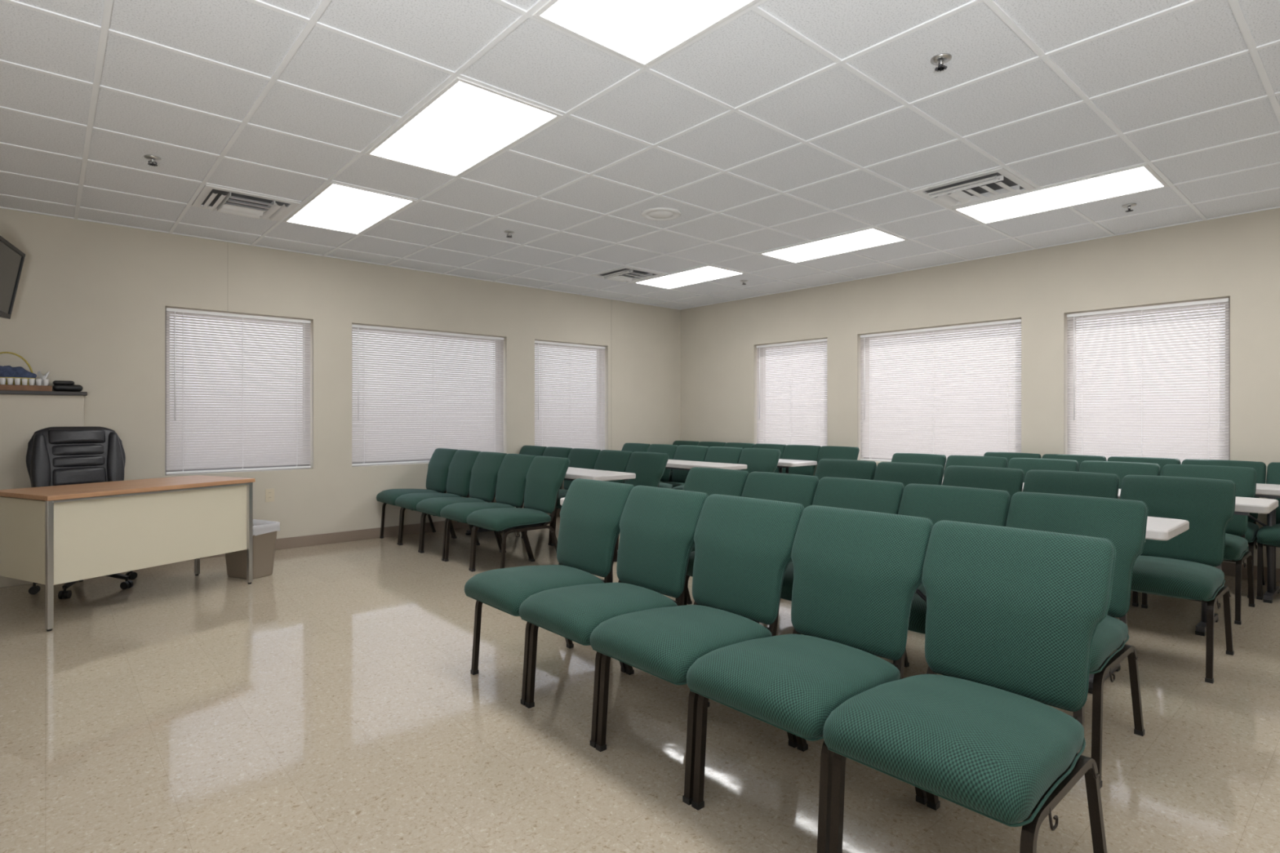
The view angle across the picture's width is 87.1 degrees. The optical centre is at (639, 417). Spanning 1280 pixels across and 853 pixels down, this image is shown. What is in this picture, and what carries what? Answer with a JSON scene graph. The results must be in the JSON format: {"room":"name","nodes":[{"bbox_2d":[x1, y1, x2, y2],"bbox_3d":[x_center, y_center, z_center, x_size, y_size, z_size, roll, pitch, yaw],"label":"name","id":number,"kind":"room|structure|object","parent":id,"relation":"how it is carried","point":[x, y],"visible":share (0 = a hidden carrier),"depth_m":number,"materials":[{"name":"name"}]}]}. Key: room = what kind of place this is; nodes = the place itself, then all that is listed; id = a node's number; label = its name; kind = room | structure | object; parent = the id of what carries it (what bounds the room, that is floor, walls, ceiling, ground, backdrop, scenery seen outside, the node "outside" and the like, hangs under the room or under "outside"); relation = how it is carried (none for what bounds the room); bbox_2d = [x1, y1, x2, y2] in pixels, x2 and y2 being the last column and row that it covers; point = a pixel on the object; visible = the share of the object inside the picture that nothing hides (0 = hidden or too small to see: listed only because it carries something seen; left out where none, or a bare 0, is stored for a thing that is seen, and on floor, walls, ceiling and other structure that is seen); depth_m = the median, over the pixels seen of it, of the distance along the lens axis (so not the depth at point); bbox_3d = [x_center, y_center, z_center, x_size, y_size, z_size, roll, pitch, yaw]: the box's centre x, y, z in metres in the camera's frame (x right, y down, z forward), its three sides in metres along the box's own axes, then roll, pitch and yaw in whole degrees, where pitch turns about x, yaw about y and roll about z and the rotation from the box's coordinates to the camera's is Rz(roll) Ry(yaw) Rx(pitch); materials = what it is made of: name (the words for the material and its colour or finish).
{"room":"classroom","nodes":[
{"label":"classroom","id":0,"kind":"room"},
{"bbox_2d":[0,208,679,538],"bbox_3d":[-2.736,-0.170,6.763,9.050,2.740,0.200,0,0,-41],"label":"wall","id":1,"kind":"structure","parent":0,"point":[91,299],"depth_m":6.28,"materials":[{"name":"paint"}]},
{"bbox_2d":[0,235,25,319],"bbox_3d":[-4.346,-0.923,4.462,1.191,0.471,0.450,0,0,40],"label":"television","id":2,"kind":"object","parent":1,"relation":"attached to","point":[11,259],"visible":1,"depth_m":4.55,"materials":[{"name":"black plastic"}]},
{"bbox_2d":[164,307,309,475],"bbox_3d":[-3.604,-0.224,6.069,1.145,1.408,0.050,0,0,-41],"label":"frame","id":3,"kind":"object","parent":1,"relation":"attached to","point":[166,322],"visible":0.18,"depth_m":5.80,"materials":[{"name":"silver metal"}]},
{"bbox_2d":[165,307,311,474],"bbox_3d":[-3.530,-0.224,5.987,1.121,1.388,0.041,0,0,-41],"label":"window blind","id":4,"kind":"object","parent":1,"relation":"attached to","point":[290,429],"visible":1,"depth_m":5.96,"materials":[{"name":"white plastic"}]},
{"bbox_2d":[265,488,274,502],"bbox_3d":[-3.345,0.700,6.085,0.072,0.116,0.010,0,0,-41],"label":"wall outlet","id":5,"kind":"object","parent":1,"relation":"attached to","point":[269,493],"visible":1,"depth_m":6.08,"materials":[{"name":"beige plastic"}]},
{"bbox_2d":[192,508,560,559],"bbox_3d":[-2.665,1.150,6.683,8.650,0.100,0.012,0,0,-41],"label":"baseboard","id":6,"kind":"structure","parent":1,"relation":"attached to","point":[358,535],"depth_m":6.56,"materials":[{"name":"brown plastic"}]},
{"bbox_2d":[351,327,501,466],"bbox_3d":[-2.269,-0.224,7.248,1.712,1.408,0.050,0,0,-41],"label":"frame","id":7,"kind":"object","parent":1,"relation":"attached to","point":[355,327],"visible":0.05,"depth_m":7.04,"materials":[{"name":"silver metal"}]},
{"bbox_2d":[351,324,504,466],"bbox_3d":[-2.196,-0.224,7.165,1.688,1.388,0.041,0,0,-41],"label":"window blind","id":8,"kind":"object","parent":1,"relation":"attached to","point":[458,426],"visible":0.98,"depth_m":7.08,"materials":[{"name":"white plastic"}]},
{"bbox_2d":[534,342,601,438],"bbox_3d":[-0.931,-0.224,8.429,1.108,1.408,0.050,0,0,-41],"label":"frame","id":9,"kind":"object","parent":1,"relation":"attached to","point":[535,343],"visible":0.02,"depth_m":8.75,"materials":[{"name":"silver metal"}]},
{"bbox_2d":[534,340,605,450],"bbox_3d":[-0.858,-0.224,8.346,1.084,1.388,0.041,0,0,-41],"label":"window blind","id":10,"kind":"object","parent":1,"relation":"attached to","point":[568,423],"visible":0.9,"depth_m":8.33,"materials":[{"name":"white plastic"}]},
{"bbox_2d":[0,0,1279,309],"bbox_3d":[0.104,-1.590,3.546,9.050,0.100,8.780,0,0,-41],"label":"ceiling","id":11,"kind":"structure","parent":0,"point":[749,57],"depth_m":3.52,"materials":[{"name":"tile"}]},
{"bbox_2d":[143,154,161,166],"bbox_3d":[-2.881,-1.518,3.981,0.084,0.044,0.084,0,0,-41],"label":"sprinkler","id":12,"kind":"object","parent":11,"relation":"attached to","point":[152,157],"visible":1,"depth_m":3.97,"materials":[{"name":"silver metal"}]},
{"bbox_2d":[191,184,300,221],"bbox_3d":[-2.826,-1.519,4.825,0.570,0.040,0.570,0,0,-41],"label":"ceiling vent","id":13,"kind":"object","parent":11,"relation":"in","point":[233,202],"visible":1,"depth_m":4.79,"materials":[{"name":"white metal"}]},
{"bbox_2d":[283,181,416,235],"bbox_3d":[-2.179,-1.534,4.999,0.576,0.011,1.170,0,0,-41],"label":"ceiling light","id":14,"kind":"object","parent":11,"relation":"in","point":[337,206],"depth_m":4.94,"materials":[{"name":"white plastic"}]},
{"bbox_2d":[364,76,562,177],"bbox_3d":[-0.993,-1.534,3.656,0.576,0.011,1.170,0,0,-41],"label":"ceiling light","id":15,"kind":"object","parent":11,"relation":"in","point":[467,123],"depth_m":3.58,"materials":[{"name":"white plastic"}]},
{"bbox_2d":[503,230,514,237],"bbox_3d":[-1.081,-1.518,5.569,0.084,0.044,0.084,0,0,-41],"label":"sprinkler","id":16,"kind":"object","parent":11,"relation":"attached to","point":[509,233],"visible":1,"depth_m":5.56,"materials":[{"name":"silver metal"}]},
{"bbox_2d":[591,266,666,283],"bbox_3d":[-0.127,-1.519,7.208,0.570,0.040,0.570,0,0,-41],"label":"ceiling vent","id":17,"kind":"object","parent":11,"relation":"in","point":[624,273],"visible":1,"depth_m":7.17,"materials":[{"name":"white metal"}]},
{"bbox_2d":[0,0,1279,310],"bbox_3d":[0.104,-1.536,3.547,8.650,0.007,8.380,0,0,-41],"label":"grid","id":18,"kind":"object","parent":11,"relation":"attached to","point":[1235,6],"depth_m":3.68,"materials":[{"name":"white metal"}]},
{"bbox_2d":[532,0,760,67],"bbox_3d":[0.192,-1.534,2.313,0.576,0.011,1.170,0,0,-41],"label":"ceiling light","id":19,"kind":"object","parent":11,"relation":"in","point":[642,33],"depth_m":2.60,"materials":[{"name":"white plastic"}]},
{"bbox_2d":[640,207,680,220],"bbox_3d":[0.159,-1.530,5.071,0.300,0.019,0.300,0,0,-41],"label":"ceiling speaker","id":20,"kind":"object","parent":11,"relation":"in","point":[655,213],"depth_m":5.03},
{"bbox_2d":[632,265,746,288],"bbox_3d":[0.520,-1.534,7.381,0.576,0.011,1.170,0,0,-41],"label":"ceiling light","id":21,"kind":"object","parent":11,"relation":"in","point":[708,273],"depth_m":7.33,"materials":[{"name":"white plastic"}]},
{"bbox_2d":[740,280,747,284],"bbox_3d":[1.167,-1.518,7.554,0.084,0.044,0.084,0,0,-41],"label":"sprinkler","id":22,"kind":"object","parent":11,"relation":"attached to","point":[742,281],"visible":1,"depth_m":7.54,"materials":[{"name":"silver metal"}]},
{"bbox_2d":[758,226,908,263],"bbox_3d":[1.705,-1.534,6.038,0.576,0.011,1.170,0,0,-41],"label":"ceiling light","id":23,"kind":"object","parent":11,"relation":"in","point":[869,237],"depth_m":5.98,"materials":[{"name":"white plastic"}]},
{"bbox_2d":[930,53,951,71],"bbox_3d":[1.289,-1.518,2.884,0.084,0.044,0.084,0,0,-41],"label":"sprinkler","id":24,"kind":"object","parent":11,"relation":"attached to","point":[941,59],"visible":1,"depth_m":2.87,"materials":[{"name":"silver metal"}]},
{"bbox_2d":[912,167,1035,208],"bbox_3d":[2.244,-1.519,4.522,0.570,0.040,0.570,0,0,-41],"label":"ceiling vent","id":25,"kind":"object","parent":11,"relation":"in","point":[999,183],"visible":1,"depth_m":4.48,"materials":[{"name":"white metal"}]},
{"bbox_2d":[951,164,1168,224],"bbox_3d":[2.891,-1.534,4.696,0.576,0.011,1.170,0,0,-41],"label":"ceiling light","id":26,"kind":"object","parent":11,"relation":"in","point":[1142,178],"depth_m":4.63,"materials":[{"name":"white plastic"}]},
{"bbox_2d":[1122,203,1136,212],"bbox_3d":[3.538,-1.518,4.869,0.084,0.044,0.084,0,0,-41],"label":"sprinkler","id":27,"kind":"object","parent":11,"relation":"attached to","point":[1128,206],"visible":1,"depth_m":4.86,"materials":[{"name":"silver metal"}]},
{"bbox_2d":[0,516,1279,852],"bbox_3d":[0.104,1.250,3.546,9.050,0.100,8.780,0,0,-41],"label":"floor","id":28,"kind":"structure","parent":0,"point":[329,701],"depth_m":2.53,"materials":[{"name":"tile"}]},
{"bbox_2d":[0,390,87,587],"bbox_3d":[-4.808,0.502,4.634,1.545,1.395,0.243,0,0,-41],"label":"storage cabinet","id":29,"kind":"object","parent":28,"relation":"on","point":[22,413],"visible":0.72,"depth_m":4.84,"materials":[{"name":"metal"}]},
{"bbox_2d":[0,351,36,385],"bbox_3d":[-4.601,-0.338,4.896,0.321,0.286,0.105,0,0,-44],"label":"gift basket","id":30,"kind":"object","parent":29,"relation":"on","point":[6,371],"visible":0.52,"depth_m":4.91,"materials":[{"name":"wicker"}]},
{"bbox_2d":[0,377,52,391],"bbox_3d":[-4.463,-0.239,4.854,0.335,0.088,0.095,0,0,-41],"label":"tray","id":31,"kind":"object","parent":29,"relation":"on","point":[10,386],"visible":1,"depth_m":4.84,"materials":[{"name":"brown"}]},
{"bbox_2d":[36,371,49,385],"bbox_3d":[-4.455,-0.271,5.028,0.062,0.153,0.062,0,0,4],"label":"holder","id":32,"kind":"object","parent":29,"relation":"on","point":[38,373],"visible":0.33,"depth_m":5.01,"materials":[{"name":"white"}]},
{"bbox_2d":[52,380,83,391],"bbox_3d":[-4.349,-0.241,5.118,0.175,0.084,0.100,0,0,-41],"label":"pouch","id":33,"kind":"object","parent":29,"relation":"on","point":[59,385],"visible":0.98,"depth_m":5.08,"materials":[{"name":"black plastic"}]},
{"bbox_2d":[26,426,137,599],"bbox_3d":[-3.923,0.632,4.772,0.628,1.136,0.620,0,0,39],"label":"office chair","id":34,"kind":"object","parent":28,"relation":"on","point":[55,455],"visible":0.42,"depth_m":4.85,"materials":[{"name":"black leather"}]},
{"bbox_2d":[0,475,255,631],"bbox_3d":[-3.349,0.819,4.459,0.670,0.762,1.230,0,0,25],"label":"office desk","id":35,"kind":"object","parent":28,"relation":"on","point":[51,535],"visible":1,"depth_m":4.14,"materials":[{"name":"laminate"}]},
{"bbox_2d":[225,519,279,579],"bbox_3d":[-2.971,0.998,5.129,0.382,0.405,0.271,0,0,25],"label":"waste bin","id":36,"kind":"object","parent":28,"relation":"on","point":[264,532],"visible":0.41,"depth_m":5.05,"materials":[{"name":"brown plastic"}]},
{"bbox_2d":[376,448,457,544],"bbox_3d":[-2.222,0.758,6.724,0.699,0.885,0.490,0,0,-41],"label":"chair","id":37,"kind":"object","parent":28,"relation":"on","point":[439,463],"visible":0.64,"depth_m":6.72,"materials":[{"name":"fabric"}]},
{"bbox_2d":[395,449,481,552],"bbox_3d":[-1.905,0.758,6.363,0.699,0.885,0.490,0,0,-41],"label":"chair","id":38,"kind":"object","parent":28,"relation":"on","point":[460,472],"visible":0.63,"depth_m":6.36,"materials":[{"name":"fabric"}]},
{"bbox_2d":[416,451,506,560],"bbox_3d":[-1.589,0.758,6.002,0.699,0.885,0.490,0,0,-41],"label":"chair","id":39,"kind":"object","parent":28,"relation":"on","point":[483,482],"visible":0.67,"depth_m":6.00,"materials":[{"name":"fabric"}]},
{"bbox_2d":[440,453,536,570],"bbox_3d":[-1.269,0.758,5.644,0.699,0.885,0.490,0,0,-41],"label":"chair","id":40,"kind":"object","parent":28,"relation":"on","point":[513,471],"visible":0.62,"depth_m":5.64,"materials":[{"name":"fabric"}]},
{"bbox_2d":[466,455,569,572],"bbox_3d":[-0.957,0.758,5.280,0.699,0.885,0.490,0,0,-41],"label":"chair","id":41,"kind":"object","parent":28,"relation":"on","point":[545,475],"visible":1,"depth_m":5.26,"materials":[{"name":"fabric"}]},
{"bbox_2d":[494,445,546,507],"bbox_3d":[-1.427,0.758,7.420,0.699,0.885,0.490,0,0,-41],"label":"chair","id":42,"kind":"object","parent":28,"relation":"on","point":[536,451],"visible":0.09,"depth_m":7.54,"materials":[{"name":"fabric"}]},
{"bbox_2d":[499,446,572,538],"bbox_3d":[-1.106,0.758,7.061,0.699,0.885,0.490,0,0,-41],"label":"chair","id":43,"kind":"object","parent":28,"relation":"on","point":[563,452],"visible":0.12,"depth_m":7.17,"materials":[{"name":"fabric"}]},
{"bbox_2d":[464,478,634,705],"bbox_3d":[-0.423,0.758,3.172,0.699,0.885,0.490,0,0,-41],"label":"chair","id":44,"kind":"object","parent":28,"relation":"on","point":[591,512],"visible":0.81,"depth_m":3.16,"materials":[{"name":"fabric"}]},
{"bbox_2d":[465,466,635,535],"bbox_3d":[-0.995,0.829,6.325,0.440,0.742,2.440,0,0,-41],"label":"folding table","id":45,"kind":"object","parent":28,"relation":"on","point":[572,473],"visible":0.29,"depth_m":5.51,"materials":[{"name":"plastic"}]},
{"bbox_2d":[525,448,600,545],"bbox_3d":[-0.788,0.758,6.696,0.699,0.885,0.490,0,0,-41],"label":"chair","id":46,"kind":"object","parent":28,"relation":"on","point":[581,458],"visible":0.2,"depth_m":6.78,"materials":[{"name":"fabric"}]},
{"bbox_2d":[551,449,632,546],"bbox_3d":[-0.465,0.758,6.336,0.699,0.885,0.490,0,0,-41],"label":"chair","id":47,"kind":"object","parent":28,"relation":"on","point":[606,460],"visible":0.3,"depth_m":6.40,"materials":[{"name":"fabric"}]},
{"bbox_2d":[519,485,708,748],"bbox_3d":[-0.105,0.758,2.812,0.699,0.885,0.490,0,0,-41],"label":"chair","id":48,"kind":"object","parent":28,"relation":"on","point":[658,525],"visible":0.85,"depth_m":2.80,"materials":[{"name":"fabric"}]},
{"bbox_2d":[621,443,650,452],"bbox_3d":[-0.268,0.758,8.189,0.699,0.885,0.490,0,0,-41],"label":"chair","id":49,"kind":"object","parent":28,"relation":"on","point":[642,447],"visible":0.11,"depth_m":8.32,"materials":[{"name":"fabric"}]},
{"bbox_2d":[613,451,668,561],"bbox_3d":[-0.146,0.758,5.972,0.699,0.885,0.490,0,0,-41],"label":"chair","id":50,"kind":"object","parent":28,"relation":"on","point":[649,468],"visible":0.27,"depth_m":6.04,"materials":[{"name":"fabric"}]},
{"bbox_2d":[623,444,678,483],"bbox_3d":[0.050,0.758,7.828,0.699,0.885,0.490,0,0,-41],"label":"chair","id":51,"kind":"object","parent":28,"relation":"on","point":[670,450],"visible":0.19,"depth_m":7.87,"materials":[{"name":"fabric"}]},
{"bbox_2d":[617,466,749,604],"bbox_3d":[0.258,0.758,3.997,0.699,0.885,0.490,0,0,-41],"label":"chair","id":52,"kind":"object","parent":28,"relation":"on","point":[710,481],"visible":0.17,"depth_m":4.12,"materials":[{"name":"fabric"}]},
{"bbox_2d":[658,444,708,488],"bbox_3d":[0.372,0.758,7.463,0.699,0.885,0.490,0,0,-41],"label":"chair","id":53,"kind":"object","parent":28,"relation":"on","point":[683,452],"visible":0.37,"depth_m":7.57,"materials":[{"name":"fabric"}]},
{"bbox_2d":[670,440,699,474],"bbox_3d":[0.406,0.758,9.044,0.699,0.885,0.490,0,0,-41],"label":"chair","id":54,"kind":"object","parent":28,"relation":"on","point":[675,442],"visible":0.17,"depth_m":9.18,"materials":[{"name":"fabric"}]},
{"bbox_2d":[590,493,804,805],"bbox_3d":[0.210,0.758,2.452,0.699,0.885,0.490,0,0,-41],"label":"chair","id":55,"kind":"object","parent":28,"relation":"on","point":[744,545],"visible":0.8,"depth_m":2.44,"materials":[{"name":"fabric"}]},
{"bbox_2d":[669,441,725,482],"bbox_3d":[0.722,0.758,8.689,0.699,0.885,0.490,0,0,-41],"label":"chair","id":56,"kind":"object","parent":28,"relation":"on","point":[708,444],"visible":0.06,"depth_m":8.81,"materials":[{"name":"fabric"}]},
{"bbox_2d":[665,459,746,470],"bbox_3d":[0.090,0.829,7.362,0.440,0.742,2.440,0,0,-41],"label":"folding table","id":57,"kind":"object","parent":28,"relation":"on","point":[671,464],"visible":0.22,"depth_m":6.67,"materials":[{"name":"plastic"}]},
{"bbox_2d":[671,446,742,489],"bbox_3d":[0.695,0.758,7.107,0.699,0.885,0.490,0,0,-41],"label":"chair","id":58,"kind":"object","parent":28,"relation":"on","point":[714,454],"visible":0.29,"depth_m":7.22,"materials":[{"name":"fabric"}]},
{"bbox_2d":[724,442,755,448],"bbox_3d":[1.035,0.758,8.332,0.699,0.885,0.490,0,0,-41],"label":"chair","id":59,"kind":"object","parent":28,"relation":"on","point":[740,445],"visible":0.09,"depth_m":8.48,"materials":[{"name":"fabric"}]},
{"bbox_2d":[560,497,926,602],"bbox_3d":[0.500,0.829,3.083,0.430,0.742,2.440,0,0,-41],"label":"folding table","id":60,"kind":"object","parent":28,"relation":"on","point":[918,592],"visible":0.1,"depth_m":2.49,"materials":[{"name":"plastic"}]},
{"bbox_2d":[682,471,819,605],"bbox_3d":[0.578,0.758,3.635,0.699,0.885,0.490,0,0,-41],"label":"chair","id":61,"kind":"object","parent":28,"relation":"on","point":[785,487],"visible":0.19,"depth_m":3.73,"materials":[{"name":"fabric"}]},
{"bbox_2d":[737,448,780,473],"bbox_3d":[1.016,0.758,6.744,0.699,0.885,0.490,0,0,-41],"label":"chair","id":62,"kind":"object","parent":28,"relation":"on","point":[757,460],"visible":0.2,"depth_m":6.84,"materials":[{"name":"fabric"}]},
{"bbox_2d":[753,443,786,472],"bbox_3d":[1.349,0.758,7.979,0.699,0.885,0.490,0,0,-41],"label":"chair","id":63,"kind":"object","parent":28,"relation":"on","point":[781,447],"visible":0.16,"depth_m":8.07,"materials":[{"name":"fabric"}]},
{"bbox_2d":[777,458,817,473],"bbox_3d":[0.917,0.829,7.906,0.440,0.742,2.440,0,0,-41],"label":"folding table","id":64,"kind":"object","parent":28,"relation":"on","point":[782,463],"visible":0.27,"depth_m":7.00,"materials":[{"name":"plastic"}]},
{"bbox_2d":[782,444,821,475],"bbox_3d":[1.662,0.758,7.622,0.699,0.885,0.490,0,0,-41],"label":"chair","id":65,"kind":"object","parent":28,"relation":"on","point":[799,452],"visible":0.21,"depth_m":7.72,"materials":[{"name":"fabric"}]},
{"bbox_2d":[686,505,933,852],"bbox_3d":[0.531,0.758,2.090,0.699,0.885,0.490,0,0,-41],"label":"chair","id":66,"kind":"object","parent":28,"relation":"on","point":[858,574],"visible":0.88,"depth_m":2.08,"materials":[{"name":"fabric"}]},
{"bbox_2d":[753,476,904,663],"bbox_3d":[0.905,0.758,3.272,0.699,0.885,0.490,0,0,-41],"label":"chair","id":67,"kind":"object","parent":28,"relation":"on","point":[873,495],"visible":0.21,"depth_m":3.38,"materials":[{"name":"fabric"}]},
{"bbox_2d":[817,445,859,465],"bbox_3d":[1.982,0.758,7.267,0.699,0.885,0.490,0,0,-41],"label":"chair","id":68,"kind":"object","parent":28,"relation":"on","point":[825,451],"visible":0.2,"depth_m":7.40,"materials":[{"name":"fabric"}]},
{"bbox_2d":[814,458,876,479],"bbox_3d":[1.330,0.758,4.888,0.699,0.885,0.490,0,0,-41],"label":"chair","id":69,"kind":"object","parent":28,"relation":"on","point":[833,468],"visible":0.16,"depth_m":5.02,"materials":[{"name":"fabric"}]},
{"bbox_2d":[873,462,944,487],"bbox_3d":[1.659,0.758,4.514,0.699,0.885,0.490,0,0,-41],"label":"chair","id":70,"kind":"object","parent":28,"relation":"on","point":[906,473],"visible":0.16,"depth_m":4.64,"materials":[{"name":"fabric"}]},
{"bbox_2d":[891,453,946,468],"bbox_3d":[2.235,0.758,5.754,0.699,0.885,0.490,0,0,-41],"label":"chair","id":71,"kind":"object","parent":28,"relation":"on","point":[931,459],"visible":0.12,"depth_m":5.89,"materials":[{"name":"fabric"}]},
{"bbox_2d":[897,483,1011,675],"bbox_3d":[1.220,0.758,2.905,0.699,0.885,0.490,0,0,-41],"label":"chair","id":72,"kind":"object","parent":28,"relation":"on","point":[937,503],"visible":0.19,"depth_m":3.01,"materials":[{"name":"fabric"}]},
{"bbox_2d":[822,520,1115,852],"bbox_3d":[0.846,0.758,1.730,0.699,0.885,0.490,0,0,-41],"label":"chair","id":73,"kind":"object","parent":28,"relation":"on","point":[1013,616],"visible":1,"depth_m":1.72,"materials":[{"name":"fabric"}]},
{"bbox_2d":[943,455,1008,475],"bbox_3d":[2.560,0.758,5.382,0.699,0.885,0.490,0,0,-41],"label":"chair","id":74,"kind":"object","parent":28,"relation":"on","point":[963,460],"visible":0.12,"depth_m":5.53,"materials":[{"name":"fabric"}]},
{"bbox_2d":[942,465,1024,498],"bbox_3d":[1.987,0.758,4.147,0.699,0.885,0.490,0,0,-41],"label":"chair","id":75,"kind":"object","parent":28,"relation":"on","point":[1011,480],"visible":0.18,"depth_m":4.28,"materials":[{"name":"fabric"}]},
{"bbox_2d":[983,452,1041,467],"bbox_3d":[3.155,0.758,5.930,0.699,0.885,0.490,0,0,-41],"label":"chair","id":76,"kind":"object","parent":28,"relation":"on","point":[1008,455],"visible":0.1,"depth_m":6.08,"materials":[{"name":"fabric"}]},
{"bbox_2d":[1008,457,1079,482],"bbox_3d":[2.891,0.758,5.012,0.699,0.885,0.490,0,0,-41],"label":"chair","id":77,"kind":"object","parent":28,"relation":"on","point":[1026,464],"visible":0.13,"depth_m":5.17,"materials":[{"name":"fabric"}]},
{"bbox_2d":[1022,469,1119,617],"bbox_3d":[2.312,0.758,3.774,0.699,0.885,0.490,0,0,-41],"label":"chair","id":78,"kind":"object","parent":28,"relation":"on","point":[1051,482],"visible":0.19,"depth_m":3.91,"materials":[{"name":"fabric"}]},
{"bbox_2d":[1041,453,1106,471],"bbox_3d":[3.482,0.758,5.564,0.699,0.885,0.490,0,0,-41],"label":"chair","id":79,"kind":"object","parent":28,"relation":"on","point":[1079,458],"visible":0.1,"depth_m":5.71,"materials":[{"name":"fabric"}]},
{"bbox_2d":[1005,491,1148,788],"bbox_3d":[1.544,0.758,2.539,0.699,0.885,0.490,0,0,-41],"label":"chair","id":80,"kind":"object","parent":28,"relation":"on","point":[1122,522],"visible":0.51,"depth_m":2.54,"materials":[{"name":"fabric"}]},
{"bbox_2d":[942,477,1278,636],"bbox_3d":[2.621,0.829,4.555,0.440,0.742,2.440,0,0,-41],"label":"folding table","id":81,"kind":"object","parent":28,"relation":"on","point":[1243,505],"visible":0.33,"depth_m":3.68,"materials":[{"name":"plastic"}]},
{"bbox_2d":[1079,460,1160,606],"bbox_3d":[3.215,0.758,4.642,0.699,0.885,0.490,0,0,-41],"label":"chair","id":82,"kind":"object","parent":28,"relation":"on","point":[1122,469],"visible":0.14,"depth_m":4.77,"materials":[{"name":"fabric"}]},
{"bbox_2d":[1088,516,1189,693],"bbox_3d":[1.493,0.829,3.786,0.450,0.742,2.440,0,0,-41],"label":"folding table","id":83,"kind":"object","parent":28,"relation":"on","point":[1157,528],"visible":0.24,"depth_m":2.89,"materials":[{"name":"plastic"}]},
{"bbox_2d":[1106,456,1181,475],"bbox_3d":[3.805,0.758,5.199,0.699,0.885,0.490,0,0,-41],"label":"chair","id":84,"kind":"object","parent":28,"relation":"on","point":[1162,462],"visible":0.12,"depth_m":5.34,"materials":[{"name":"fabric"}]},
{"bbox_2d":[1120,475,1235,684],"bbox_3d":[2.643,0.758,3.406,0.699,0.885,0.490,0,0,-41],"label":"chair","id":85,"kind":"object","parent":28,"relation":"on","point":[1182,566],"visible":0.68,"depth_m":3.41,"materials":[{"name":"fabric"}]},
{"bbox_2d":[1141,464,1257,625],"bbox_3d":[3.539,0.758,4.269,0.699,0.885,0.490,0,0,-41],"label":"chair","id":86,"kind":"object","parent":28,"relation":"on","point":[1244,478],"visible":0.48,"depth_m":4.26,"materials":[{"name":"fabric"}]},
{"bbox_2d":[1181,458,1266,598],"bbox_3d":[4.122,0.758,4.831,0.699,0.885,0.490,0,0,-41],"label":"chair","id":87,"kind":"object","parent":28,"relation":"on","point":[1251,535],"visible":0.26,"depth_m":4.84,"materials":[{"name":"fabric"}]},
{"bbox_2d":[1248,483,1279,603],"bbox_3d":[3.601,0.829,5.206,0.430,0.742,2.440,0,0,-41],"label":"folding table","id":88,"kind":"object","parent":28,"relation":"on","point":[1267,491],"visible":0.19,"depth_m":4.45,"materials":[{"name":"plastic"}]},
{"bbox_2d":[1256,462,1279,599],"bbox_3d":[4.449,0.758,4.469,0.699,0.885,0.490,0,0,-41],"label":"chair","id":89,"kind":"object","parent":28,"relation":"on","point":[1269,536],"visible":0.71,"depth_m":4.45,"materials":[{"name":"fabric"}]},
{"bbox_2d":[680,208,1279,568],"bbox_3d":[3.487,-0.170,6.400,0.200,2.740,8.580,0,0,-41],"label":"wall","id":90,"kind":"structure","parent":0,"point":[1237,258],"depth_m":6.15,"materials":[{"name":"paint"}]},
{"bbox_2d":[756,338,826,446],"bbox_3d":[1.836,-0.224,8.186,0.041,1.388,1.047,0,0,-41],"label":"window blind","id":91,"kind":"object","parent":90,"relation":"attached to","point":[813,418],"visible":0.85,"depth_m":8.17,"materials":[{"name":"white plastic"}]},
{"bbox_2d":[760,341,826,435],"bbox_3d":[1.919,-0.224,8.259,0.050,1.408,1.071,0,0,-41],"label":"frame","id":92,"kind":"object","parent":90,"relation":"attached to","point":[823,341],"visible":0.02,"depth_m":8.62,"materials":[{"name":"silver metal"}]},
{"bbox_2d":[863,322,1016,462],"bbox_3d":[3.081,-0.224,6.943,0.050,1.408,1.674,0,0,-41],"label":"frame","id":93,"kind":"object","parent":90,"relation":"attached to","point":[1014,322],"visible":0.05,"depth_m":7.39,"materials":[{"name":"silver metal"}]},
{"bbox_2d":[860,319,1021,464],"bbox_3d":[2.998,-0.224,6.870,0.041,1.388,1.650,0,0,-41],"label":"window blind","id":94,"kind":"object","parent":90,"relation":"attached to","point":[1008,427],"visible":0.93,"depth_m":6.81,"materials":[{"name":"white plastic"}]},
{"bbox_2d":[1066,297,1229,463],"bbox_3d":[4.150,-0.224,5.566,0.041,1.388,1.089,0,0,-41],"label":"window blind","id":95,"kind":"object","parent":90,"relation":"attached to","point":[1209,430],"visible":0.88,"depth_m":5.52,"materials":[{"name":"white plastic"}]},
{"bbox_2d":[1068,297,1230,460],"bbox_3d":[4.233,-0.224,5.639,0.050,1.408,1.113,0,0,-41],"label":"frame","id":96,"kind":"object","parent":90,"relation":"attached to","point":[1228,304],"visible":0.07,"depth_m":5.22,"materials":[{"name":"silver metal"}]},
{"bbox_2d":[1213,561,1279,582],"bbox_3d":[3.345,1.150,6.401,0.012,0.100,8.368,0,0,-41],"label":"baseboard","id":97,"kind":"structure","parent":90,"relation":"attached to","point":[1228,568],"depth_m":5.05,"materials":[{"name":"brown plastic"}]}
]}

